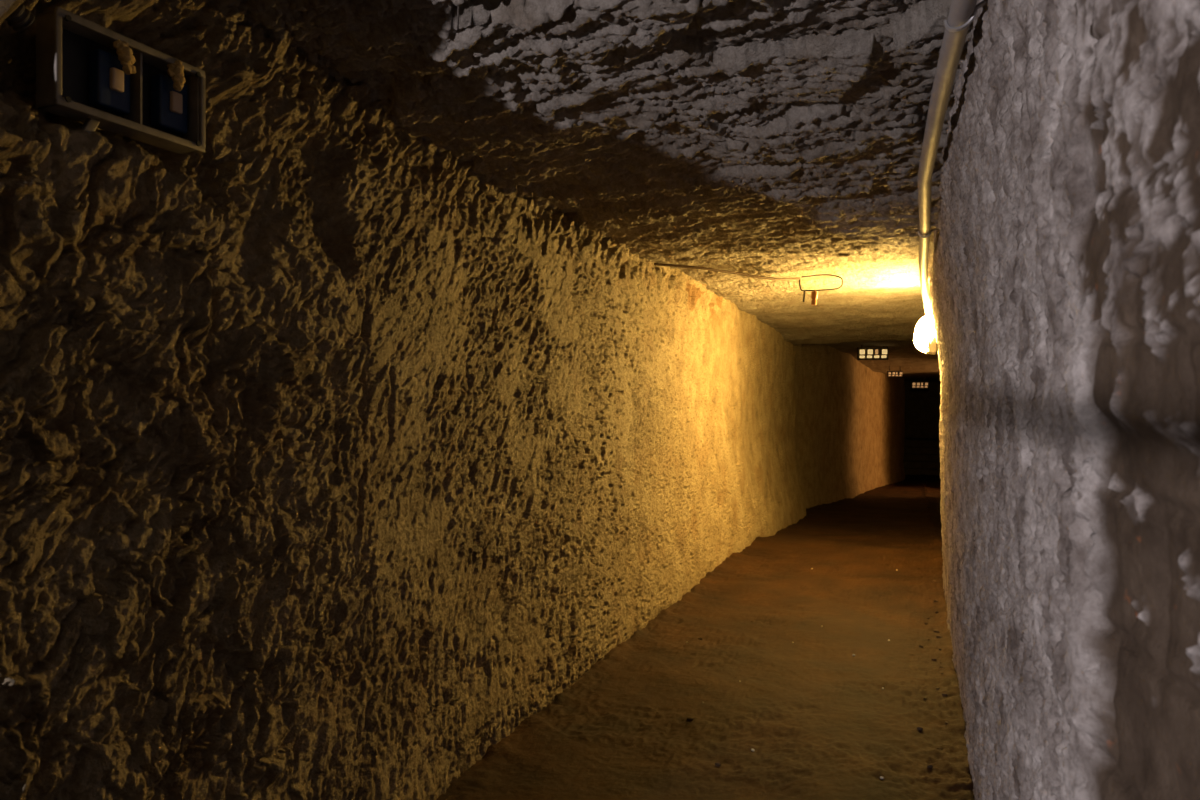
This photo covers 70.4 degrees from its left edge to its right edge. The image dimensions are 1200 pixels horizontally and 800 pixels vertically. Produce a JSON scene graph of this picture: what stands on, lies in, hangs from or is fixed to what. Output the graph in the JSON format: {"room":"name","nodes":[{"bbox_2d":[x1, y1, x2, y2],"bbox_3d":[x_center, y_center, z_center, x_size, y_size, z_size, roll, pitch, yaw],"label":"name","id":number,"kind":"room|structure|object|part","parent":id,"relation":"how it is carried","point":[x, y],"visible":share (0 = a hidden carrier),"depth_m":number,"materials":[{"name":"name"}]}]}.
{"room":"underground passage","nodes":[
{"label":"underground passage","id":0,"kind":"room"},
{"bbox_2d":[0,0,904,799],"bbox_3d":[3.521,0.589,12.199,1.375,3.176,23.760,0,0,21],"label":"wall","id":1,"kind":"structure","parent":0,"point":[333,455],"depth_m":2.01,"materials":[{"name":"beige stone"}]},
{"bbox_2d":[5,3,34,30],"bbox_3d":[-0.873,-0.597,1.205,0.046,0.105,0.139,0,0,21],"label":"bulb","id":2,"kind":"object","parent":1,"relation":"attached to","point":[21,18],"visible":0.72,"depth_m":1.25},
{"bbox_2d":[36,7,204,153],"bbox_3d":[-0.804,-0.512,1.450,0.069,0.192,0.284,0,0,22],"label":"electrical box","id":3,"kind":"object","parent":1,"relation":"attached to","point":[89,73],"visible":1,"depth_m":1.42,"materials":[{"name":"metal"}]},
{"bbox_2d":[89,49,129,114],"bbox_3d":[-0.827,-0.535,1.433,0.028,0.092,0.060,0,0,22],"label":"switch","id":4,"kind":"object","parent":3,"relation":"attached to","point":[109,82],"depth_m":1.42,"materials":[{"name":"blue plastic"}]},
{"bbox_3d":[-0.833,-0.532,1.462,0.006,0.137,0.262,0,0,23],"label":"plate","id":5,"kind":"part","parent":3,"relation":"part of","materials":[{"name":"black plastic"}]},
{"bbox_2d":[151,74,186,134],"bbox_3d":[-0.781,-0.535,1.542,0.028,0.092,0.060,0,0,22],"label":"switch","id":6,"kind":"object","parent":3,"relation":"attached to","point":[168,103],"depth_m":1.52,"materials":[{"name":"blue plastic"}]},
{"bbox_2d":[228,0,977,380],"bbox_3d":[5.318,-0.762,14.509,3.700,0.370,29.104,0,0,21],"label":"ceiling","id":7,"kind":"structure","parent":0,"point":[766,138],"depth_m":2.36,"materials":[{"name":"grey stone"}]},
{"bbox_2d":[654,263,800,279],"bbox_3d":[0.792,-0.750,5.002,1.162,0.045,0.060,0,0,-35],"label":"cable","id":8,"kind":"object","parent":7,"relation":"attached to","point":[655,264],"visible":1,"depth_m":4.92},
{"bbox_2d":[799,274,842,304],"bbox_3d":[1.391,-0.697,5.357,0.278,0.200,0.050,0,0,-4],"label":"wire hanger","id":9,"kind":"object","parent":7,"relation":"hanging from","point":[814,294],"visible":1,"depth_m":5.35,"materials":[{"name":"metal"}]},
{"bbox_2d":[857,345,887,359],"bbox_3d":[4.307,-0.807,13.425,0.470,0.351,0.070,0,0,8],"label":"ceiling fixture","id":10,"kind":"object","parent":7,"relation":"attached to","point":[863,353],"visible":0.97,"depth_m":13.40,"materials":[{"name":"metal"}]},
{"bbox_2d":[887,365,901,376],"bbox_3d":[5.904,-0.597,17.025,0.291,0.275,0.070,0,0,8],"label":"ceiling fixture","id":11,"kind":"object","parent":7,"relation":"attached to","point":[889,373],"visible":0.98,"depth_m":17.00,"materials":[{"name":"metal"}]},
{"bbox_2d":[911,378,928,388],"bbox_3d":[8.662,-0.480,23.025,0.448,0.351,0.070,0,0,8],"label":"ceiling fixture","id":12,"kind":"object","parent":7,"relation":"attached to","point":[914,384],"visible":0.99,"depth_m":23.00,"materials":[{"name":"metal"}]},
{"bbox_2d":[437,474,974,799],"bbox_3d":[5.004,1.665,12.526,7.600,1.019,33.170,0,0,21],"label":"floor","id":13,"kind":"structure","parent":0,"point":[818,719],"depth_m":3.47,"materials":[{"name":"brown soil"}]},
{"bbox_2d":[904,468,939,474],"bbox_3d":[9.578,2.055,25.618,2.300,0.190,3.100,0,0,21],"label":"step","id":14,"kind":"structure","parent":13,"relation":"on","point":[909,471],"depth_m":24.15,"materials":[{"name":"stone"}]},
{"bbox_2d":[904,460,939,468],"bbox_3d":[9.631,1.865,25.759,2.300,0.190,2.800,0,0,21],"label":"step","id":15,"kind":"structure","parent":14,"relation":"on","point":[907,464],"depth_m":24.43,"materials":[{"name":"stone"}]},
{"bbox_2d":[904,453,939,460],"bbox_3d":[9.683,1.675,25.899,2.300,0.190,2.500,0,0,21],"label":"step","id":16,"kind":"structure","parent":0,"point":[907,456],"depth_m":24.69,"materials":[{"name":"stone"}]},
{"bbox_2d":[904,446,939,453],"bbox_3d":[9.736,1.485,26.040,2.300,0.190,2.200,0,0,21],"label":"step","id":17,"kind":"structure","parent":0,"point":[912,450],"depth_m":24.96,"materials":[{"name":"stone"}]},
{"bbox_2d":[904,438,939,446],"bbox_3d":[9.788,1.295,26.180,2.300,0.190,1.900,0,0,21],"label":"step","id":18,"kind":"structure","parent":17,"relation":"on","point":[909,442],"depth_m":25.30,"materials":[{"name":"stone"}]},
{"bbox_2d":[904,381,940,437],"bbox_3d":[9.968,0.600,27.232,3.400,3.400,0.093,0,0,21],"label":"wall","id":19,"kind":"structure","parent":0,"point":[922,411],"depth_m":27.11,"materials":[{"name":"stone"}]},
{"bbox_2d":[929,0,1199,799],"bbox_3d":[1.996,0.170,4.123,0.721,2.180,8.881,0,0,21],"label":"wall","id":20,"kind":"structure","parent":0,"point":[1064,281],"depth_m":0.78,"materials":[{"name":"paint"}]},
{"bbox_2d":[914,315,937,354],"bbox_3d":[2.141,-0.434,5.522,0.192,0.278,0.158,0,0,36],"label":"wall lamp","id":21,"kind":"object","parent":20,"relation":"attached to","point":[924,335],"visible":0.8,"depth_m":5.47,"materials":[{"name":"white glass"}]},
{"bbox_3d":[-1.917,0.175,1.568,2.110,2.150,0.112,0,0,20],"label":"wall","id":22,"kind":"structure","parent":0,"visible":0},
{"bbox_2d":[0,0,23,24],"bbox_3d":[-1.000,-0.590,1.218,0.550,0.460,0.162,0,0,21],"label":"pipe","id":23,"kind":"structure","parent":22,"relation":"attached to","point":[7,7],"depth_m":1.19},
{"bbox_3d":[-1.165,-0.769,-0.688,5.100,0.083,3.895,0,0,20],"label":"ceiling","id":24,"kind":"structure","parent":0,"visible":0},
{"bbox_2d":[918,0,986,314],"bbox_3d":[1.204,-0.639,3.043,0.139,0.174,5.349,0,0,20],"label":"conduit pipe","id":25,"kind":"object","parent":24,"relation":"attached to","point":[962,13],"visible":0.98,"depth_m":1.99,"materials":[{"name":"grey plastic"}]}
]}

